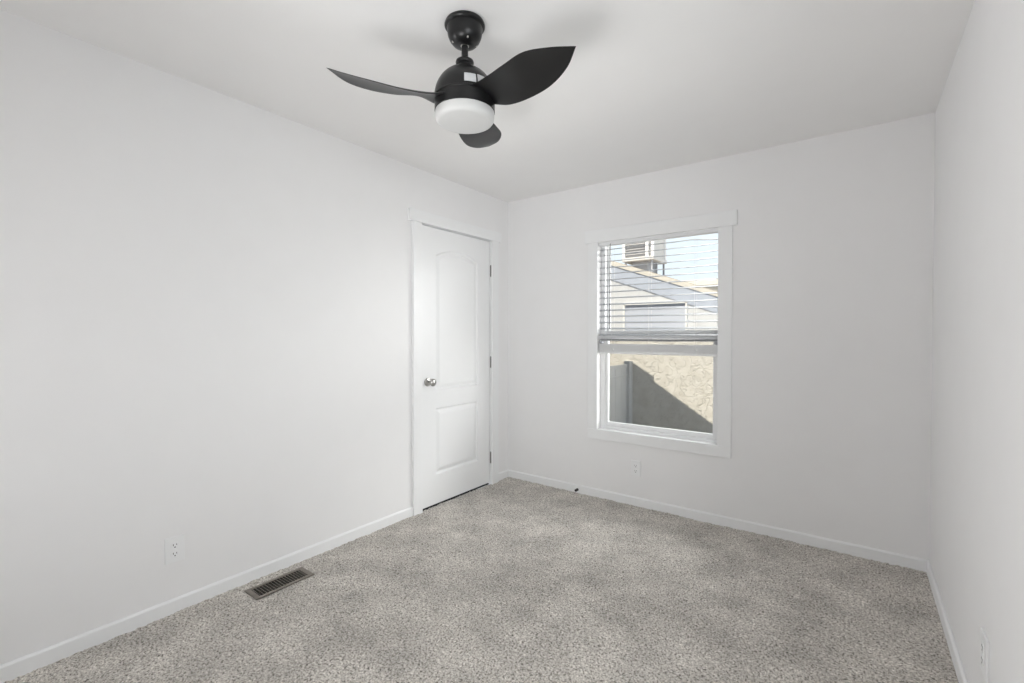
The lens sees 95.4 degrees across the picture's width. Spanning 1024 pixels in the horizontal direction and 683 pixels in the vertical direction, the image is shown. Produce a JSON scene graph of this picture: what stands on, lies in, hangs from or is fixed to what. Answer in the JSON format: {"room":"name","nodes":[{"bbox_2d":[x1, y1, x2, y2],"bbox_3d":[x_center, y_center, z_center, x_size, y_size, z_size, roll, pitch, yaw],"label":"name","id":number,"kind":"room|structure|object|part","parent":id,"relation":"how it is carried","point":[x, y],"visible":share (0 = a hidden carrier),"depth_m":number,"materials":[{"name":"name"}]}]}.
{"room":"empty bedroom","nodes":[
{"label":"empty bedroom","id":0,"kind":"room"},
{"bbox_2d":[0,9,507,664],"bbox_3d":[-1.210,0.067,2.686,0.150,2.560,3.750,1,1,36],"label":"wall","id":1,"kind":"structure","parent":0,"point":[206,302],"depth_m":2.13,"materials":[{"name":"paint"}]},
{"bbox_2d":[164,534,184,564],"bbox_3d":[-1.537,0.947,2.123,0.009,0.117,0.076,1,1,36],"label":"wall outlet","id":2,"kind":"object","parent":1,"relation":"attached to","point":[173,546],"visible":1,"depth_m":2.12,"materials":[{"name":"plastic"}]},
{"bbox_2d":[170,542,178,548],"bbox_3d":[-1.536,0.928,2.122,0.005,0.028,0.034,1,1,36],"label":"socket","id":3,"kind":"object","parent":2,"relation":"attached to","point":[173,545],"depth_m":2.12,"materials":[{"name":"plastic"}]},
{"bbox_2d":[171,550,178,557],"bbox_3d":[-1.536,0.967,2.123,0.005,0.028,0.034,1,1,36],"label":"socket","id":4,"kind":"object","parent":2,"relation":"attached to","point":[174,553],"depth_m":2.12,"materials":[{"name":"plastic"}]},
{"bbox_2d":[0,507,412,682],"bbox_3d":[-1.479,1.207,2.204,0.012,0.074,2.630,1,1,36],"label":"baseboard","id":5,"kind":"structure","parent":1,"relation":"attached to","point":[9,671],"depth_m":2.11,"materials":[{"name":"paint"}]},
{"bbox_2d":[408,207,500,515],"bbox_3d":[-0.450,0.149,3.658,0.218,2.150,1.020,1,1,36],"label":"door","id":6,"kind":"structure","parent":1,"relation":"in","point":[455,264],"depth_m":3.59,"materials":[{"name":"paint"}]},
{"bbox_3d":[-0.667,0.193,3.275,0.024,2.062,0.080,1,1,36],"label":"casing","id":7,"kind":"part","parent":6,"relation":"part of","materials":[{"name":"paint"}]},
{"bbox_3d":[-0.581,0.294,3.353,0.064,0.054,0.054,1,1,36],"label":"knob","id":8,"kind":"part","parent":6,"relation":"part of","materials":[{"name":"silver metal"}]},
{"bbox_3d":[-0.405,-0.884,3.610,0.029,0.083,1.020,1,1,36],"label":"head casing","id":9,"kind":"part","parent":6,"relation":"part of","materials":[{"name":"paint"}]},
{"bbox_3d":[-0.149,0.183,3.976,0.024,2.062,0.084,1,1,36],"label":"casing","id":10,"kind":"part","parent":6,"relation":"part of","materials":[{"name":"paint"}]},
{"bbox_2d":[499,470,508,480],"bbox_3d":[-0.080,1.181,4.095,0.012,0.074,0.166,1,1,36],"label":"baseboard","id":11,"kind":"structure","parent":1,"relation":"attached to","point":[504,474],"depth_m":4.09,"materials":[{"name":"paint"}]},
{"bbox_2d":[4,477,958,682],"bbox_3d":[-0.018,1.241,1.821,2.817,0.014,3.750,1,1,36],"label":"floor","id":12,"kind":"structure","parent":0,"point":[509,580],"depth_m":2.10,"materials":[{"name":"carpet"}]},
{"bbox_2d":[244,567,313,599],"bbox_3d":[-1.178,1.279,2.373,0.126,0.110,0.296,1,1,36],"label":"floor vent","id":13,"kind":"object","parent":12,"relation":"in","point":[278,583],"visible":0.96,"depth_m":2.37,"materials":[{"name":"metal"}]},
{"bbox_2d":[252,570,305,595],"bbox_3d":[-1.178,1.231,2.372,0.092,0.012,0.239,1,1,36],"label":"grille","id":14,"kind":"object","parent":13,"relation":"attached to","point":[293,574],"depth_m":2.37,"materials":[{"name":"metal"}]},
{"bbox_2d":[0,0,974,201],"bbox_3d":[-0.017,-1.224,1.785,3.117,0.050,4.050,1,1,36],"label":"ceiling","id":15,"kind":"structure","parent":0,"point":[646,86],"depth_m":2.04,"materials":[{"name":"paint"}]},
{"bbox_2d":[327,10,575,147],"bbox_3d":[-0.088,-1.010,1.695,0.750,0.376,0.836,1,1,36],"label":"ceiling fan","id":16,"kind":"object","parent":15,"relation":"hanging from","point":[464,98],"visible":1,"depth_m":1.66,"materials":[{"name":"black metal"}]},
{"bbox_3d":[-0.422,-0.898,1.671,0.453,0.064,0.170,0,1,-22],"label":"blade","id":17,"kind":"part","parent":16,"relation":"part of","materials":[{"name":"black plastic"}]},
{"bbox_2d":[435,98,493,133],"bbox_3d":[-0.178,-0.844,1.760,0.223,0.042,0.223,1,1,36],"label":"diffuser","id":18,"kind":"object","parent":16,"relation":"attached to","point":[456,115],"depth_m":1.70,"materials":[{"name":"plastic"}]},
{"bbox_3d":[-0.131,-0.902,2.007,0.170,0.064,0.453,0,1,8],"label":"blade","id":19,"kind":"part","parent":16,"relation":"part of","materials":[{"name":"black plastic"}]},
{"bbox_3d":[0.015,-0.896,1.587,0.453,0.064,0.170,1,1,38],"label":"blade","id":20,"kind":"part","parent":16,"relation":"part of","materials":[{"name":"black plastic"}]},
{"bbox_2d":[508,113,934,560],"bbox_3d":[1.142,0.059,3.371,3.117,2.560,0.150,1,1,36],"label":"wall","id":21,"kind":"structure","parent":0,"point":[833,236],"depth_m":2.87,"materials":[{"name":"paint"}]},
{"bbox_2d":[631,460,640,476],"bbox_3d":[0.917,0.940,3.451,0.070,0.114,0.009,1,1,36],"label":"wall outlet","id":22,"kind":"object","parent":21,"relation":"attached to","point":[635,465],"visible":1,"depth_m":3.45,"materials":[{"name":"plastic"}]},
{"bbox_2d":[585,209,737,458],"bbox_3d":[1.055,-0.049,3.406,1.098,1.622,0.146,1,1,36],"label":"window","id":23,"kind":"structure","parent":21,"relation":"in","point":[724,221],"depth_m":3.31,"materials":[{"name":"paint"}]},
{"bbox_3d":[0.632,-0.042,3.644,0.081,1.447,0.016,1,1,36],"label":"casing","id":24,"kind":"part","parent":23,"relation":"part of","materials":[{"name":"paint"}]},
{"bbox_3d":[1.094,-0.406,3.437,0.831,0.756,0.028,1,1,36],"label":"sash","id":25,"kind":"part","parent":23,"relation":"part of","materials":[{"name":"white plastic"}]},
{"bbox_2d":[599,228,717,356],"bbox_3d":[1.044,-0.353,3.372,0.887,0.900,0.064,1,1,36],"label":"blind","id":26,"kind":"object","parent":23,"relation":"attached to","point":[641,349],"visible":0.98,"depth_m":3.36,"materials":[{"name":"plastic"}]},
{"bbox_3d":[0.775,-0.330,3.573,0.002,0.810,0.056,1,1,36],"label":"ladder cord","id":27,"kind":"part","parent":26,"relation":"part of","materials":[{"name":"white fabric"}]},
{"bbox_3d":[1.008,-0.327,3.400,0.002,0.810,0.056,1,1,36],"label":"ladder cord","id":28,"kind":"part","parent":26,"relation":"part of","materials":[{"name":"white fabric"}]},
{"bbox_3d":[1.045,0.087,3.379,0.885,0.018,0.054,1,1,36],"label":"rail","id":29,"kind":"part","parent":26,"relation":"part of","materials":[{"name":"plastic"}]},
{"bbox_3d":[1.266,-0.324,3.210,0.002,0.810,0.056,1,1,36],"label":"ladder cord","id":30,"kind":"part","parent":26,"relation":"part of","materials":[{"name":"white fabric"}]},
{"bbox_3d":[1.083,-0.060,3.429,0.899,1.489,0.075,1,1,36],"label":"frame","id":31,"kind":"part","parent":23,"relation":"part of","materials":[{"name":"white plastic"}]},
{"bbox_3d":[1.018,0.724,3.369,1.043,0.077,0.017,1,1,36],"label":"casing","id":32,"kind":"part","parent":23,"relation":"part of","materials":[{"name":"paint"}]},
{"bbox_3d":[1.074,0.290,3.421,0.831,0.744,0.028,1,1,36],"label":"sash","id":33,"kind":"part","parent":23,"relation":"part of","materials":[{"name":"white plastic"}]},
{"bbox_3d":[1.018,-0.810,3.344,1.098,0.098,0.021,1,1,36],"label":"head casing","id":34,"kind":"part","parent":23,"relation":"part of","materials":[{"name":"paint"}]},
{"bbox_3d":[1.403,-0.033,3.074,0.087,1.447,0.016,1,1,36],"label":"casing","id":35,"kind":"part","parent":23,"relation":"part of","materials":[{"name":"paint"}]},
{"bbox_2d":[508,470,926,571],"bbox_3d":[1.094,1.192,3.323,2.793,0.074,0.012,1,1,36],"label":"baseboard","id":36,"kind":"structure","parent":21,"relation":"attached to","point":[891,558],"depth_m":3.02,"materials":[{"name":"paint"}]},
{"bbox_2d":[929,0,1023,682],"bbox_3d":[1.175,0.094,0.922,0.150,2.560,3.750,1,1,36],"label":"wall","id":37,"kind":"structure","parent":0,"point":[976,547],"depth_m":1.50,"materials":[{"name":"paint"}]},
{"bbox_2d":[926,560,968,682],"bbox_3d":[1.109,1.226,0.986,0.012,0.074,3.750,1,1,36],"label":"baseboard","id":38,"kind":"structure","parent":37,"relation":"attached to","point":[958,666],"depth_m":1.93,"materials":[{"name":"paint"}]},
{"bbox_2d":[980,627,989,682],"bbox_3d":[1.426,0.945,1.407,0.009,0.122,0.085,1,1,36],"label":"wall outlet","id":39,"kind":"object","parent":37,"relation":"attached to","point":[984,642],"visible":1,"depth_m":1.39,"materials":[{"name":"plastic"}]},
{"label":"outside","id":40,"kind":"structure","parent":0,"visible":0},
{"bbox_3d":[17.927,1.764,28.453,80.000,0.100,59.600,1,1,36],"label":"ground","id":41,"kind":"structure","parent":40,"visible":0},
{"bbox_2d":[609,361,632,423],"bbox_3d":[0.935,1.143,4.951,0.080,1.805,1.578,1,1,36],"label":"gate","id":42,"kind":"object","parent":41,"relation":"on","point":[620,376],"visible":0.23,"depth_m":5.39,"materials":[{"name":"plastic"}]},
{"bbox_3d":[0.924,1.151,4.961,0.025,1.670,1.420,1,1,36],"label":"gate panel","id":43,"kind":"part","parent":42,"relation":"part of","materials":[{"name":"plastic"}]},
{"bbox_3d":[0.926,0.406,4.951,0.036,0.020,1.425,1,1,36],"label":"cross rail","id":44,"kind":"part","parent":42,"relation":"part of","materials":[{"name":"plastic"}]},
{"bbox_3d":[0.923,0.297,4.946,0.040,0.038,1.435,1,1,36],"label":"rail","id":45,"kind":"part","parent":42,"relation":"part of","materials":[{"name":"plastic"}]},
{"bbox_3d":[1.382,1.135,5.556,0.080,1.805,0.073,1,1,36],"label":"gate post","id":46,"kind":"part","parent":42,"relation":"part of","materials":[{"name":"plastic"}]},
{"bbox_2d":[610,261,717,433],"bbox_3d":[2.567,0.242,9.181,9.800,3.487,7.220,1,1,36],"label":"house","id":47,"kind":"structure","parent":41,"relation":"on","point":[669,391],"depth_m":5.31,"materials":[{"name":"paint"}]},
{"bbox_2d":[622,239,666,274],"bbox_3d":[2.548,-1.797,8.941,0.617,1.088,0.742,1,1,36],"label":"cooler","id":48,"kind":"object","parent":47,"relation":"on","point":[658,247],"visible":0.4,"depth_m":8.73,"materials":[{"name":"metal"}]},
{"bbox_3d":[2.306,-1.960,8.694,0.400,0.754,0.032,1,1,36],"label":"louver panel","id":49,"kind":"part","parent":48,"relation":"part of","materials":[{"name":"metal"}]},
{"bbox_3d":[2.489,-1.919,8.560,0.055,0.795,0.062,1,1,36],"label":"corner post","id":50,"kind":"part","parent":48,"relation":"part of","materials":[{"name":"white plastic"}]},
{"bbox_3d":[2.569,-1.918,8.508,0.050,0.795,0.050,1,1,36],"label":"corner post","id":51,"kind":"part","parent":48,"relation":"part of","materials":[{"name":"white plastic"}]},
{"bbox_3d":[2.967,-1.925,9.047,0.050,0.795,0.050,1,1,36],"label":"corner post","id":52,"kind":"part","parent":48,"relation":"part of","materials":[{"name":"white plastic"}]},
{"bbox_3d":[1.645,-0.261,5.388,0.710,0.338,0.008,1,1,36],"label":"pane","id":53,"kind":"part","parent":47,"relation":"part of","materials":[{"name":"glass"}]},
{"bbox_2d":[687,279,717,290],"bbox_3d":[11.601,0.012,14.200,11.450,3.810,6.300,1,1,36],"label":"building","id":54,"kind":"structure","parent":41,"relation":"on","point":[701,282],"depth_m":14.42,"materials":[{"name":"paint"}]}
]}

